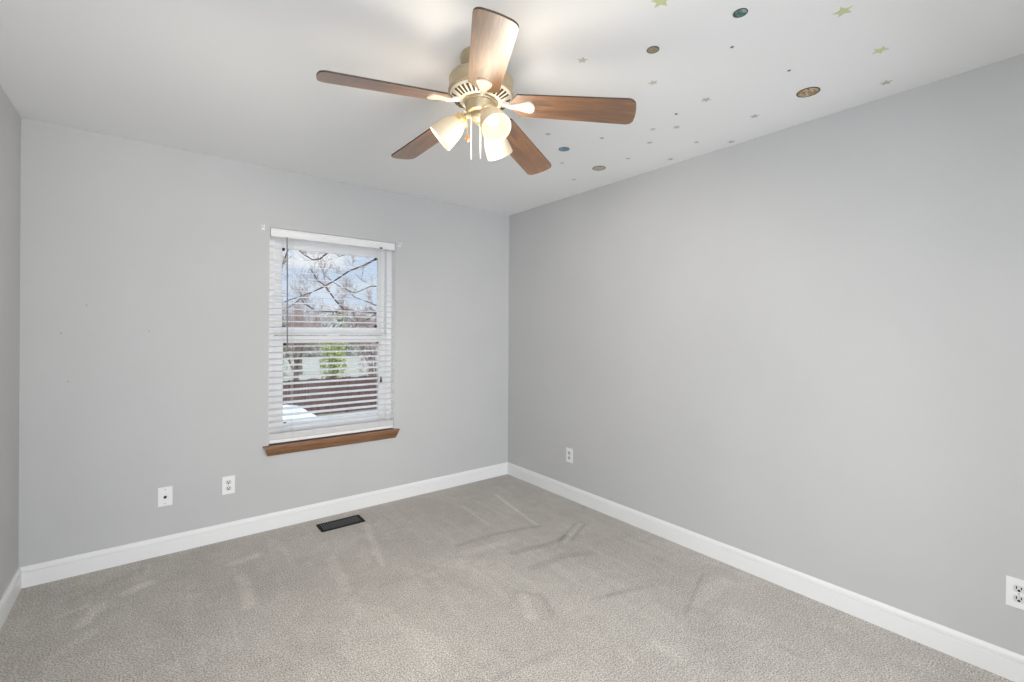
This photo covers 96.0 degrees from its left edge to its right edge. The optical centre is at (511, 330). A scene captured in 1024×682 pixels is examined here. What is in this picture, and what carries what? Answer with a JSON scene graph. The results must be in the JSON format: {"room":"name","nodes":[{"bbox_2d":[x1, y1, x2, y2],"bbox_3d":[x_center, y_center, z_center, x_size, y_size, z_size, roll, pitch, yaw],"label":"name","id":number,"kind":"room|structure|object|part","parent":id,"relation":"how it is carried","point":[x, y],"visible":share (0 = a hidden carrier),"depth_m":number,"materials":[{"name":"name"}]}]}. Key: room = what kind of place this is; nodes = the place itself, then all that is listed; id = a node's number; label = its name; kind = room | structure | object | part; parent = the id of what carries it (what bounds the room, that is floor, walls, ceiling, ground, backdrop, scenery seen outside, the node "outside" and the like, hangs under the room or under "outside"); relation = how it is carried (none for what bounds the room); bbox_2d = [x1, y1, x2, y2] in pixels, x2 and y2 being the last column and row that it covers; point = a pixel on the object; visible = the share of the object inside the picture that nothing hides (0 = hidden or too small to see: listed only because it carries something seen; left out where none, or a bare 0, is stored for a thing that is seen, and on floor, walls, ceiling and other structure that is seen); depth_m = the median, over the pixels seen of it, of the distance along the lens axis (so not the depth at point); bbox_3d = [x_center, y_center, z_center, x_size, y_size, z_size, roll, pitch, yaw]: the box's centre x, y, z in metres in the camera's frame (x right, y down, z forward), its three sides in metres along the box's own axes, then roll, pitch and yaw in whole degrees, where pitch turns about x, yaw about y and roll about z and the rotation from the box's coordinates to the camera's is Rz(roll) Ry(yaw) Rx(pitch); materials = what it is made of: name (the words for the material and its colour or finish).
{"room":"empty bedroom","nodes":[
{"label":"empty bedroom","id":0,"kind":"room"},
{"bbox_2d":[0,85,20,598],"bbox_3d":[-0.046,0.133,-0.941,0.150,2.440,8.340,0,0,-38],"label":"wall","id":1,"kind":"structure","parent":0,"point":[10,120],"depth_m":2.22,"materials":[{"name":"grey paint"}]},
{"bbox_2d":[0,567,21,629],"bbox_3d":[-1.404,1.290,0.921,0.014,0.108,3.740,0,0,-38],"label":"baseboard","id":2,"kind":"structure","parent":1,"relation":"attached to","point":[11,593],"depth_m":2.20,"materials":[{"name":"white wood"}]},
{"bbox_2d":[18,118,508,566],"bbox_3d":[-1.339,0.125,3.435,3.500,2.440,0.150,0,0,-38],"label":"wall","id":3,"kind":"structure","parent":0,"point":[144,267],"depth_m":2.85,"materials":[{"name":"grey paint"}]},
{"bbox_2d":[158,486,172,506],"bbox_3d":[-2.075,0.995,2.758,0.071,0.115,0.017,0,0,-38],"label":"cable plate","id":4,"kind":"object","parent":3,"relation":"attached to","point":[165,494],"visible":1,"depth_m":2.76,"materials":[{"name":"white plastic"}]},
{"bbox_2d":[222,475,234,494],"bbox_3d":[-1.822,0.994,2.962,0.071,0.115,0.008,0,0,-38],"label":"wall outlet","id":5,"kind":"object","parent":3,"relation":"attached to","point":[228,482],"visible":1,"depth_m":2.96,"materials":[{"name":"white plastic"}]},
{"bbox_2d":[18,462,507,588],"bbox_3d":[-1.296,1.291,3.370,3.200,0.108,0.014,0,0,-38],"label":"baseboard","id":6,"kind":"structure","parent":3,"relation":"attached to","point":[53,570],"depth_m":2.96,"materials":[{"name":"white wood"}]},
{"bbox_2d":[268,227,394,444],"bbox_3d":[-1.331,0.039,3.443,0.899,1.477,0.145,0,0,-38],"label":"window","id":7,"kind":"structure","parent":3,"relation":"in","point":[297,245],"depth_m":3.46,"materials":[{"name":"white plastic"}]},
{"bbox_3d":[-1.355,-0.311,3.478,0.811,0.688,0.024,0,0,-38],"label":"sash","id":8,"kind":"part","parent":7,"relation":"part of","materials":[{"name":"glass"}]},
{"bbox_3d":[-1.340,0.388,3.454,0.811,0.701,0.026,0,0,-38],"label":"sash","id":9,"kind":"part","parent":7,"relation":"part of","materials":[{"name":"white plastic"}]},
{"bbox_2d":[269,228,394,443],"bbox_3d":[-1.296,0.040,3.399,0.887,1.462,0.081,0,0,-38],"label":"window blind","id":10,"kind":"object","parent":7,"relation":"attached to","point":[287,436],"visible":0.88,"depth_m":3.36,"materials":[{"name":"white plastic"}]},
{"bbox_3d":[-1.536,0.055,3.229,0.008,1.407,0.053,0,0,-38],"label":"ladder cord","id":11,"kind":"part","parent":10,"relation":"part of","materials":[{"name":"white fabric"}]},
{"bbox_3d":[-1.309,0.759,3.410,0.887,0.024,0.052,0,0,-38],"label":"rail","id":12,"kind":"part","parent":10,"relation":"part of","materials":[{"name":"white"}]},
{"bbox_3d":[-1.046,0.058,3.613,0.008,1.407,0.053,0,0,-38],"label":"ladder cord","id":13,"kind":"part","parent":10,"relation":"part of","materials":[{"name":"white fabric"}]},
{"bbox_3d":[-1.019,-0.138,3.579,0.012,1.000,0.006,0,0,-38],"label":"lift cord","id":14,"kind":"part","parent":10,"relation":"part of","materials":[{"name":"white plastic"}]},
{"bbox_2d":[263,428,399,455],"bbox_3d":[-1.297,0.813,3.394,0.965,0.069,0.104,0,0,-38],"label":"window sill","id":15,"kind":"structure","parent":3,"relation":"attached to","point":[332,441],"depth_m":3.33,"materials":[{"name":"brown wood"}]},
{"bbox_2d":[0,474,1012,681],"bbox_3d":[1.220,1.420,0.149,3.500,0.120,8.490,0,0,-38],"label":"floor","id":16,"kind":"structure","parent":0,"point":[504,578],"depth_m":2.20,"materials":[{"name":"grey carpet"}]},
{"bbox_2d":[316,515,364,531],"bbox_3d":[-1.192,1.343,3.213,0.295,0.006,0.140,0,0,-38],"label":"floor vent","id":17,"kind":"object","parent":16,"relation":"in","point":[331,525],"visible":1,"depth_m":3.21,"materials":[{"name":"black metal"}]},
{"bbox_2d":[0,0,1023,215],"bbox_3d":[1.236,-1.139,0.149,3.500,0.120,8.490,0,0,-38],"label":"ceiling","id":18,"kind":"structure","parent":0,"point":[235,80],"depth_m":1.92,"materials":[{"name":"white paint"}]},
{"bbox_2d":[316,7,635,174],"bbox_3d":[-0.157,-0.882,1.845,1.153,0.412,1.138,0,0,-38],"label":"ceiling fan","id":19,"kind":"object","parent":18,"relation":"hanging from","point":[481,85],"visible":1,"depth_m":1.75,"materials":[{"name":"brown wood"}]},
{"bbox_3d":[-0.451,-0.881,1.671,0.478,0.006,0.133,-4,14,-26],"label":"blade","id":20,"kind":"part","parent":19,"relation":"part of","materials":[{"name":"brown wood"}]},
{"bbox_3d":[-0.379,-0.867,2.091,0.478,0.006,0.133,-8,5,45],"label":"blade","id":21,"kind":"part","parent":19,"relation":"part of","materials":[{"name":"brown wood"}]},
{"bbox_3d":[-0.249,-0.798,1.838,0.106,0.114,0.114,-40,-4,2],"label":"lamp shade","id":22,"kind":"part","parent":19,"relation":"part of","materials":[{"name":"white glass"}]},
{"bbox_2d":[454,112,466,128],"bbox_3d":[-0.200,-0.839,1.836,0.034,0.063,0.063,-40,-4,2],"label":"socket","id":23,"kind":"object","parent":19,"relation":"attached to","point":[460,119],"depth_m":1.81,"materials":[{"name":"gold metal"}]},
{"bbox_3d":[-0.162,-0.764,1.823,0.004,0.177,0.005,0,0,-38],"label":"pull cord","id":24,"kind":"part","parent":19,"relation":"part of","materials":[{"name":"white plastic"}]},
{"bbox_3d":[-0.124,-0.752,1.813,0.004,0.152,0.005,0,0,-38],"label":"pull cord","id":25,"kind":"part","parent":19,"relation":"part of","materials":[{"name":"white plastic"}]},
{"bbox_2d":[480,104,496,121],"bbox_3d":[-0.091,-0.835,1.768,0.063,0.034,0.063,3,-42,-30],"label":"socket","id":26,"kind":"object","parent":19,"relation":"attached to","point":[486,105],"depth_m":1.75,"materials":[{"name":"gold metal"}]},
{"bbox_3d":[-0.077,-0.798,1.740,0.048,0.062,0.048,3,-42,-30],"label":"bulb","id":27,"kind":"part","parent":19,"relation":"part of","materials":[{"name":"white glass"}]},
{"bbox_3d":[-0.073,-0.872,1.473,0.133,0.006,0.477,15,3,-9],"label":"blade","id":28,"kind":"part","parent":19,"relation":"part of","materials":[{"name":"brown wood"}]},
{"bbox_3d":[-0.072,-0.786,1.731,0.114,0.106,0.114,3,-42,-30],"label":"lamp shade","id":29,"kind":"part","parent":19,"relation":"part of","materials":[{"name":"white glass"}]},
{"bbox_3d":[-0.068,-0.783,1.927,0.114,0.106,0.114,1,40,32],"label":"lamp shade","id":30,"kind":"part","parent":19,"relation":"part of","materials":[{"name":"white glass"}]},
{"bbox_3d":[0.042,-0.849,2.153,0.133,0.006,0.478,-13,-14,25],"label":"blade","id":31,"kind":"part","parent":19,"relation":"part of","materials":[{"name":"brown wood"}]},
{"bbox_3d":[0.231,-0.852,1.770,0.477,0.006,0.133,8,-13,10],"label":"blade","id":32,"kind":"part","parent":19,"relation":"part of","materials":[{"name":"brown wood"}]},
{"bbox_2d":[559,147,569,150],"bbox_3d":[0.311,-1.084,2.756,0.066,0.002,0.066,0,0,-38],"label":"sticker","id":33,"kind":"object","parent":18,"relation":"attached to","point":[561,148],"visible":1,"depth_m":2.76,"materials":[{"name":"blue paper"}]},
{"bbox_2d":[592,166,605,170],"bbox_3d":[0.581,-1.083,3.074,0.088,0.002,0.088,0,0,-38],"label":"sticker","id":34,"kind":"object","parent":18,"relation":"attached to","point":[597,168],"visible":1,"depth_m":3.08,"materials":[{"name":"brown"}]},
{"bbox_2d":[647,46,658,53],"bbox_3d":[0.544,-1.083,1.778,0.047,0.002,0.047,0,0,-38],"label":"sticker","id":35,"kind":"object","parent":18,"relation":"attached to","point":[653,49],"visible":1,"depth_m":1.77,"materials":[{"name":"brown paper"}]},
{"bbox_2d":[652,0,666,7],"bbox_3d":[0.493,-1.083,1.518,0.062,0.001,0.065,0,0,-38],"label":"sticker","id":36,"kind":"object","parent":18,"relation":"attached to","point":[658,2],"visible":1,"depth_m":1.52,"materials":[{"name":"green"}]},
{"bbox_2d":[733,8,747,17],"bbox_3d":[0.778,-1.081,1.570,0.047,0.002,0.047,0,0,-38],"label":"sticker","id":37,"kind":"object","parent":18,"relation":"attached to","point":[741,12],"visible":1,"depth_m":1.57,"materials":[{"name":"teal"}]},
{"bbox_2d":[796,87,819,97],"bbox_3d":[1.340,-1.078,2.085,0.092,0.002,0.092,0,0,-38],"label":"sticker","id":38,"kind":"object","parent":18,"relation":"attached to","point":[810,91],"visible":1,"depth_m":2.09,"materials":[{"name":"brown paper"}]},
{"bbox_2d":[832,5,852,16],"bbox_3d":[1.118,-1.080,1.557,0.057,0.001,0.059,0,0,-38],"label":"sticker","id":39,"kind":"object","parent":18,"relation":"attached to","point":[842,10],"visible":1,"depth_m":1.56,"materials":[{"name":"green"}]},
{"bbox_2d":[872,46,889,53],"bbox_3d":[1.416,-1.078,1.775,0.054,0.001,0.055,0,0,-38],"label":"sticker","id":40,"kind":"object","parent":18,"relation":"attached to","point":[883,48],"visible":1,"depth_m":1.77,"materials":[{"name":"green"}]},
{"bbox_2d":[508,53,1023,655],"bbox_3d":[2.594,0.149,1.121,0.150,2.440,8.340,0,0,-38],"label":"wall","id":41,"kind":"structure","parent":0,"point":[800,347],"depth_m":2.33,"materials":[{"name":"grey paint"}]},
{"bbox_2d":[566,447,572,462],"bbox_3d":[0.462,1.006,3.714,0.008,0.115,0.071,0,0,-38],"label":"wall outlet","id":42,"kind":"object","parent":41,"relation":"attached to","point":[569,452],"visible":1,"depth_m":3.71,"materials":[{"name":"white plastic"}]},
{"bbox_2d":[507,462,1023,681],"bbox_3d":[1.106,1.306,2.883,0.014,0.108,3.740,0,0,-38],"label":"baseboard","id":43,"kind":"structure","parent":41,"relation":"attached to","point":[997,660],"depth_m":2.32,"materials":[{"name":"white wood"}]},
{"bbox_2d":[1006,575,1023,609],"bbox_3d":[1.967,1.022,1.788,0.008,0.115,0.071,0,0,-38],"label":"wall outlet","id":44,"kind":"object","parent":41,"relation":"attached to","point":[1014,587],"visible":1,"depth_m":1.79,"materials":[{"name":"white plastic"}]},
{"bbox_2d":[1013,595,1023,603],"bbox_3d":[1.965,1.042,1.787,0.002,0.027,0.033,0,0,-38],"label":"socket","id":45,"kind":"object","parent":44,"relation":"attached to","point":[1017,599],"depth_m":1.79,"materials":[{"name":"white plastic"}]},
{"bbox_2d":[1013,584,1023,593],"bbox_3d":[1.966,1.002,1.787,0.002,0.027,0.033,0,0,-38],"label":"socket","id":46,"kind":"object","parent":44,"relation":"attached to","point":[1017,588],"depth_m":1.79,"materials":[{"name":"white plastic"}]},
{"label":"outside","id":47,"kind":"structure","parent":0,"visible":0},
{"bbox_2d":[283,342,377,417],"bbox_3d":[-29.801,4.272,83.028,170.000,0.200,159.400,0,0,-38],"label":"ground","id":48,"kind":"structure","parent":47,"point":[284,354],"depth_m":51.13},
{"bbox_2d":[283,405,323,421],"bbox_3d":[-8.037,3.444,15.001,6.020,1.720,1.820,0,0,-38],"label":"parked car","id":49,"kind":"object","parent":48,"relation":"on","point":[299,409],"visible":0.02,"depth_m":14.96,"materials":[{"name":"white paint"}]},
{"bbox_2d":[274,293,334,379],"bbox_3d":[-13.008,0.887,27.449,4.229,6.773,3.768,0,0,35],"label":"bare tree","id":50,"kind":"object","parent":48,"relation":"on","point":[297,324],"visible":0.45,"depth_m":27.17,"materials":[{"name":"brown plant"}]},
{"bbox_2d":[282,298,332,374],"bbox_3d":[-20.432,0.499,44.518,5.043,7.460,4.390,0,0,7],"label":"bare tree","id":51,"kind":"object","parent":48,"relation":"on","point":[299,366],"visible":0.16,"depth_m":44.17,"materials":[{"name":"brown plant"}]},
{"bbox_2d":[276,308,377,357],"bbox_3d":[-22.588,0.242,81.912,80.497,8.793,10.823,0,0,-38],"label":"woods","id":52,"kind":"object","parent":48,"relation":"on","point":[339,319],"visible":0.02,"depth_m":74.99,"materials":[{"name":"brown plant"}]},
{"bbox_2d":[282,249,376,327],"bbox_3d":[-2.942,0.734,8.505,3.501,7.209,0.986,0,0,-39],"label":"bare tree","id":53,"kind":"object","parent":48,"relation":"on","point":[303,252],"visible":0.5,"depth_m":8.29,"materials":[{"name":"brown plant"}]},
{"bbox_2d":[283,375,377,414],"bbox_3d":[-10.558,3.344,22.778,26.123,1.890,0.160,0,0,-38],"label":"privacy fence","id":54,"kind":"object","parent":48,"relation":"on","point":[347,377],"visible":0.17,"depth_m":23.71,"materials":[{"name":"wood"}]},
{"bbox_2d":[319,335,346,390],"bbox_3d":[-10.963,2.050,28.168,1.713,4.486,1.678,0,0,-38],"label":"leafy shrub","id":55,"kind":"object","parent":48,"relation":"on","point":[330,348],"visible":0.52,"depth_m":28.02,"materials":[{"name":"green plant"}]},
{"bbox_2d":[342,304,377,375],"bbox_3d":[-10.162,1.217,32.024,4.414,6.148,4.974,0,0,-2],"label":"bare tree","id":56,"kind":"object","parent":48,"relation":"on","point":[358,347],"visible":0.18,"depth_m":32.19,"materials":[{"name":"brown plant"}]},
{"bbox_2d":[358,342,377,375],"bbox_3d":[-8.476,2.353,28.993,2.362,3.919,1.653,0,0,-38],"label":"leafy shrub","id":57,"kind":"object","parent":48,"relation":"on","point":[376,348],"visible":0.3,"depth_m":28.69,"materials":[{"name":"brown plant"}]}
]}

